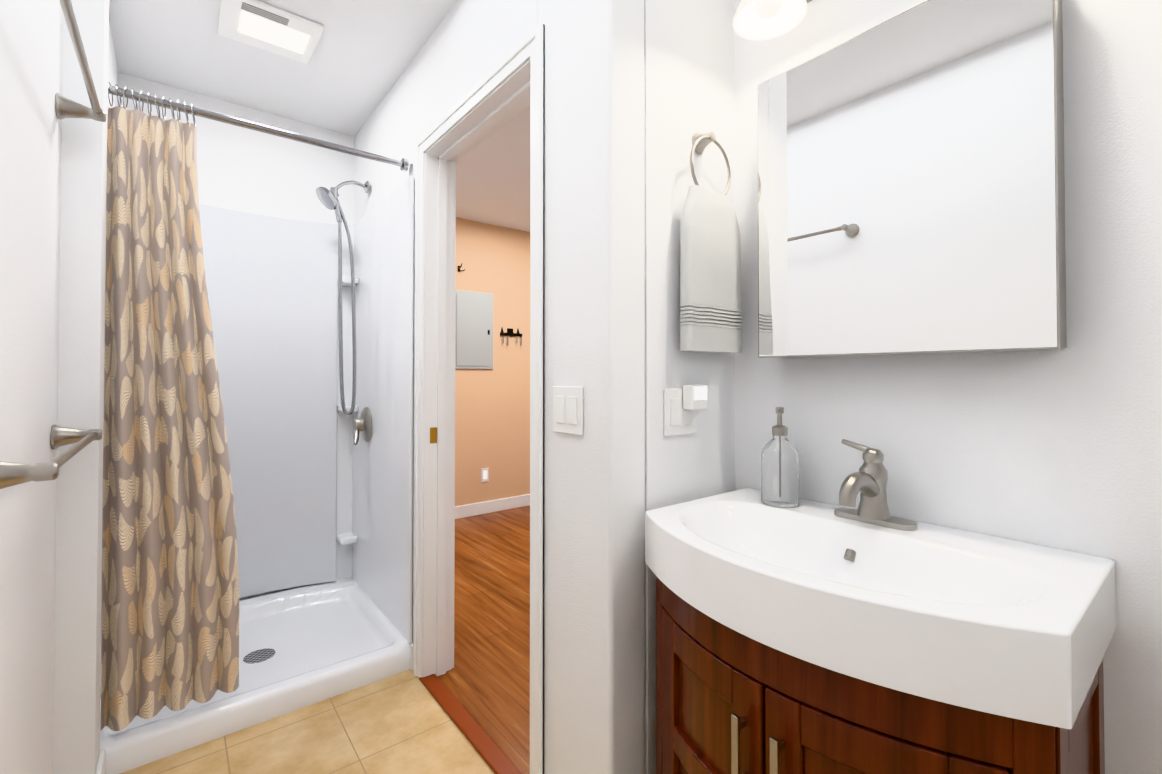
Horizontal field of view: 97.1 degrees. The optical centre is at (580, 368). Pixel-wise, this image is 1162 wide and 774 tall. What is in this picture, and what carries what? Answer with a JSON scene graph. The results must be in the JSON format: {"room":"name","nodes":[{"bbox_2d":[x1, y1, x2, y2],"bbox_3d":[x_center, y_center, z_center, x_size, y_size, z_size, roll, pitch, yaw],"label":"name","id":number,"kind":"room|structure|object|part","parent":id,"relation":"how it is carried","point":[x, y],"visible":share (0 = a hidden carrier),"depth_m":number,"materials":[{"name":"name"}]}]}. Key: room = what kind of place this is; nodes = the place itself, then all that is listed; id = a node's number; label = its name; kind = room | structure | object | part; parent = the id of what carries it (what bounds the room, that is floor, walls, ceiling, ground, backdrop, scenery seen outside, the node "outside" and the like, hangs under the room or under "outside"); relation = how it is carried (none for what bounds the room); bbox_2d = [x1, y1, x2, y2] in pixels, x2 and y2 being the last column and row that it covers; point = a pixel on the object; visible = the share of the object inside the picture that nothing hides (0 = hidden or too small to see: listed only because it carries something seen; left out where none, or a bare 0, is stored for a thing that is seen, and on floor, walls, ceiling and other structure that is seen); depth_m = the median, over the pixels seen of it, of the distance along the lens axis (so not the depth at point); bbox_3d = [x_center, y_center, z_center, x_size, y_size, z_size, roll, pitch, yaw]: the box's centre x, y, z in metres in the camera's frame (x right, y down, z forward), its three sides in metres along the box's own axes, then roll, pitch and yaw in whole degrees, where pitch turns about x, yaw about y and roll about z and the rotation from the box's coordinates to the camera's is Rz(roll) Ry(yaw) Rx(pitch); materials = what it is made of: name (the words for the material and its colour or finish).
{"room":"bathroom","nodes":[
{"label":"bathroom","id":0,"kind":"room"},
{"bbox_2d":[0,0,62,773],"bbox_3d":[-0.428,-0.062,0.068,0.115,2.440,3.150,1,-1,-38],"label":"wall","id":1,"kind":"structure","parent":0,"point":[31,49],"depth_m":1.07,"materials":[{"name":"white paint"}]},
{"bbox_2d":[0,424,102,488],"bbox_3d":[-1.080,0.168,1.054,0.090,0.062,0.712,1,-1,-38],"label":"towel bar","id":2,"kind":"object","parent":1,"relation":"attached to","point":[12,474],"visible":1,"depth_m":0.82,"materials":[{"name":"silver metal"}]},
{"bbox_2d":[55,0,106,121],"bbox_3d":[-1.052,-0.664,1.030,0.090,0.062,0.802,1,-1,-38],"label":"towel bar","id":3,"kind":"object","parent":1,"relation":"attached to","point":[66,107],"visible":1,"depth_m":1.21,"materials":[{"name":"silver metal"}]},
{"bbox_2d":[53,0,108,773],"bbox_3d":[-1.411,-0.045,1.371,0.194,2.440,0.115,1,-1,-38],"label":"wall","id":4,"kind":"structure","parent":0,"point":[77,652],"depth_m":1.36,"materials":[{"name":"white paint"}]},
{"bbox_2d":[95,749,104,773],"bbox_3d":[-1.330,1.131,1.419,0.013,0.090,0.113,1,-1,-38],"label":"baseboard","id":5,"kind":"structure","parent":4,"relation":"attached to","point":[100,767],"depth_m":1.42,"materials":[{"name":"white paint"}]},
{"bbox_2d":[109,85,408,171],"bbox_3d":[-1.071,-0.829,1.798,0.926,0.052,0.052,1,-1,-38],"label":"rail","id":6,"kind":"object","parent":4,"relation":"attached to","point":[403,164],"visible":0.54,"depth_m":1.76,"materials":[{"name":"silver metal"}]},
{"bbox_2d":[100,82,238,730],"bbox_3d":[-1.280,0.107,1.625,0.344,1.919,0.066,1,-1,-38],"label":"shower curtain","id":7,"kind":"object","parent":6,"relation":"hanging from","point":[170,607],"visible":0.96,"depth_m":1.60,"materials":[{"name":"fabric"}]},
{"bbox_2d":[108,22,118,107],"bbox_3d":[-1.759,-0.039,1.814,0.115,2.440,1.010,1,-1,-38],"label":"wall","id":8,"kind":"structure","parent":0,"point":[113,74],"depth_m":1.96,"materials":[{"name":"white paint"}]},
{"bbox_2d":[118,72,354,600],"bbox_3d":[-1.577,-0.029,2.529,1.060,2.440,0.115,1,-1,-38],"label":"wall","id":9,"kind":"structure","parent":0,"point":[242,169],"depth_m":2.49,"materials":[{"name":"white paint"}]},
{"bbox_2d":[120,669,494,773],"bbox_3d":[-0.218,1.199,0.888,1.760,0.060,4.500,1,-1,-38],"label":"floor","id":10,"kind":"structure","parent":0,"point":[401,723],"depth_m":1.61,"materials":[{"name":"beige tile"}]},
{"bbox_2d":[99,176,413,773],"bbox_3d":[-1.309,0.208,2.095,0.939,1.955,0.887,1,-1,-38],"label":"shower stall","id":11,"kind":"object","parent":10,"relation":"on","point":[323,505],"visible":0.52,"depth_m":2.42,"materials":[{"name":"white plastic"}]},
{"bbox_3d":[-1.562,0.169,2.415,0.749,1.818,0.072,1,-1,-38],"label":"panel","id":12,"kind":"part","parent":11,"relation":"part of","materials":[{"name":"white plastic"}]},
{"bbox_2d":[316,181,368,414],"bbox_3d":[-1.137,-0.348,2.439,0.227,1.144,0.112,1,-1,-38],"label":"shower head","id":13,"kind":"object","parent":11,"relation":"attached to","point":[328,199],"visible":1,"depth_m":2.44},
{"bbox_2d":[353,407,371,444],"bbox_3d":[-1.066,0.273,2.462,0.077,0.176,0.170,1,-1,-38],"label":"shower valve","id":14,"kind":"object","parent":11,"relation":"attached to","point":[363,423],"visible":1,"depth_m":2.44,"materials":[{"name":"silver metal"}]},
{"bbox_2d":[419,674,521,773],"bbox_3d":[-0.352,1.173,1.663,0.057,0.010,0.786,1,-1,-38],"label":"threshold strip","id":15,"kind":"object","parent":10,"relation":"on","point":[491,753],"visible":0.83,"depth_m":1.67,"materials":[{"name":"brown wood"}]},
{"bbox_2d":[645,439,1115,773],"bbox_3d":[0.463,0.661,0.950,0.500,1.018,0.692,1,-1,-38],"label":"bathroom vanity","id":16,"kind":"object","parent":10,"relation":"on","point":[870,635],"visible":1,"depth_m":0.78,"materials":[{"name":"brown"}]},
{"bbox_2d":[761,407,798,506],"bbox_3d":[0.469,0.204,1.210,0.084,0.227,0.084,1,-1,-38],"label":"soap dispenser","id":17,"kind":"object","parent":16,"relation":"on","point":[779,471],"visible":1,"depth_m":1.18,"materials":[{"name":"clear glass"}]},
{"bbox_2d":[834,439,916,530],"bbox_3d":[0.566,0.234,1.031,0.162,0.162,0.156,1,-1,-38],"label":"faucet","id":18,"kind":"object","parent":16,"relation":"on","point":[872,513],"depth_m":1.04,"materials":[{"name":"silver metal"}]},
{"bbox_3d":[0.473,0.750,0.957,0.472,0.639,0.662,1,-1,-38],"label":"frame","id":19,"kind":"part","parent":16,"relation":"part of","materials":[{"name":"brown wood"}]},
{"bbox_2d":[109,0,530,231],"bbox_3d":[0.423,-1.286,2.037,4.150,0.060,5.450,1,-1,-38],"label":"ceiling","id":20,"kind":"structure","parent":0,"point":[347,77],"depth_m":2.14,"materials":[{"name":"white paint"}]},
{"bbox_2d":[217,0,323,63],"bbox_3d":[-1.147,-1.248,1.895,0.305,0.018,0.280,1,-1,-38],"label":"ceiling light","id":21,"kind":"object","parent":20,"relation":"attached to","point":[266,27],"visible":1,"depth_m":1.88,"materials":[{"name":"white plastic"}]},
{"bbox_2d":[438,505,529,773],"bbox_3d":[0.198,1.226,3.299,2.890,0.051,3.140,1,-1,-38],"label":"floor","id":22,"kind":"structure","parent":0,"point":[485,680],"depth_m":2.35,"materials":[{"name":"brown wood"}]},
{"bbox_2d":[455,218,529,506],"bbox_3d":[-0.780,-0.003,4.413,2.760,2.440,0.115,1,-1,-38],"label":"wall","id":23,"kind":"structure","parent":0,"point":[492,420],"depth_m":4.39,"materials":[{"name":"orange paint"}]},
{"bbox_2d":[455,290,492,368],"bbox_3d":[-0.886,-0.316,4.245,0.360,0.640,0.021,1,-1,-38],"label":"electrical panel","id":24,"kind":"object","parent":23,"relation":"attached to","point":[473,330],"visible":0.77,"depth_m":4.24,"materials":[{"name":"grey metal"}]},
{"bbox_2d":[481,468,488,481],"bbox_3d":[-0.805,0.893,4.302,0.070,0.115,0.007,1,-1,-38],"label":"electrical outlet plate","id":25,"kind":"object","parent":23,"relation":"attached to","point":[484,474],"visible":1,"depth_m":4.30,"materials":[{"name":"white plastic"}]},
{"bbox_2d":[455,494,529,518],"bbox_3d":[-0.695,1.166,4.382,2.645,0.100,0.014,1,-1,-38],"label":"baseboard","id":26,"kind":"structure","parent":23,"relation":"attached to","point":[473,509],"depth_m":4.33,"materials":[{"name":"white paint"}]},
{"bbox_2d":[500,327,521,345],"bbox_3d":[-0.605,-0.280,4.469,0.220,0.175,0.042,1,-1,-38],"label":"key rack","id":27,"kind":"object","parent":23,"relation":"attached to","point":[509,332],"visible":0.98,"depth_m":4.46,"materials":[{"name":"black metal"}]},
{"bbox_2d":[354,0,644,773],"bbox_3d":[-0.531,-0.037,1.971,0.115,2.440,2.060,1,-1,-38],"label":"wall","id":28,"kind":"structure","parent":0,"point":[594,662],"depth_m":1.20,"materials":[{"name":"white paint"}]},
{"bbox_2d":[410,644,412,670],"bbox_3d":[-0.660,1.134,2.015,0.013,0.100,0.023,1,-1,-38],"label":"baseboard","id":29,"kind":"structure","parent":28,"relation":"attached to","point":[411,665],"depth_m":2.01,"materials":[{"name":"white paint"}]},
{"bbox_2d":[413,22,544,773],"bbox_3d":[-0.322,0.136,1.701,0.144,2.088,0.876,1,-1,-38],"label":"door frame","id":30,"kind":"structure","parent":28,"relation":"attached to","point":[506,100],"depth_m":1.96,"materials":[{"name":"white paint"}]},
{"bbox_2d":[430,427,436,442],"bbox_3d":[-0.569,0.259,1.981,0.028,0.060,0.002,1,-1,-38],"label":"strike plate","id":31,"kind":"object","parent":30,"relation":"attached to","point":[433,435],"visible":1,"depth_m":1.98,"materials":[{"name":"gold metal"}]},
{"bbox_3d":[-0.270,0.136,1.742,0.012,2.088,0.876,1,-1,-38],"label":"hall door trim casing","id":32,"kind":"part","parent":30,"relation":"part of","materials":[{"name":"white wood"}]},
{"bbox_2d":[553,386,582,435],"bbox_3d":[-0.033,0.101,1.241,0.009,0.114,0.116,1,-1,-38],"label":"switch plate","id":33,"kind":"object","parent":28,"relation":"attached to","point":[567,409],"visible":1,"depth_m":1.24,"materials":[{"name":"white plastic"}]},
{"bbox_2d":[644,0,735,773],"bbox_3d":[0.254,-0.045,1.353,0.345,2.440,0.115,1,-1,-38],"label":"wall","id":34,"kind":"structure","parent":0,"point":[688,69],"depth_m":1.27,"materials":[{"name":"white paint"}]},
{"bbox_2d":[664,385,707,436],"bbox_3d":[0.257,0.102,1.253,0.120,0.123,0.040,1,-1,-38],"label":"electrical outlet plate","id":35,"kind":"object","parent":34,"relation":"attached to","point":[683,405],"visible":1,"depth_m":1.25,"materials":[{"name":"white plastic"}]},
{"bbox_2d":[683,409,691,424],"bbox_3d":[0.266,0.107,1.278,0.032,0.066,0.002,1,-1,-38],"label":"socket","id":36,"kind":"object","parent":35,"relation":"attached to","point":[687,414],"depth_m":1.27,"materials":[{"name":"white plastic"}]},
{"bbox_2d":[683,385,707,409],"bbox_3d":[0.283,0.071,1.270,0.060,0.061,0.031,1,-1,-38],"label":"night light","id":37,"kind":"object","parent":35,"relation":"attached to","point":[694,396],"depth_m":1.25,"materials":[{"name":"white plastic"}]},
{"bbox_2d":[680,132,741,352],"bbox_3d":[0.321,-0.324,1.291,0.217,0.566,0.069,1,-1,-38],"label":"towel ring","id":38,"kind":"object","parent":34,"relation":"attached to","point":[710,291],"visible":1,"depth_m":1.25,"materials":[{"name":"white fabric"}]},
{"bbox_2d":[734,0,1161,773],"bbox_3d":[1.087,-0.054,0.673,0.115,2.440,2.215,1,-1,-38],"label":"wall","id":39,"kind":"structure","parent":0,"point":[1056,448],"depth_m":0.89,"materials":[{"name":"white paint"}]},
{"bbox_2d":[733,0,811,39],"bbox_3d":[0.589,-0.877,1.033,0.228,0.146,0.580,1,-1,-38],"label":"sconce","id":40,"kind":"object","parent":39,"relation":"attached to","point":[761,19],"visible":1,"depth_m":1.22,"materials":[{"name":"white glass"}]},
{"bbox_2d":[757,0,1066,357],"bbox_3d":[0.639,-0.366,1.077,0.087,0.675,0.547,1,-1,-38],"label":"medicine cabinet","id":41,"kind":"object","parent":39,"relation":"attached to","point":[911,180],"visible":1,"depth_m":0.99,"materials":[{"name":"silver metal"}]}
]}

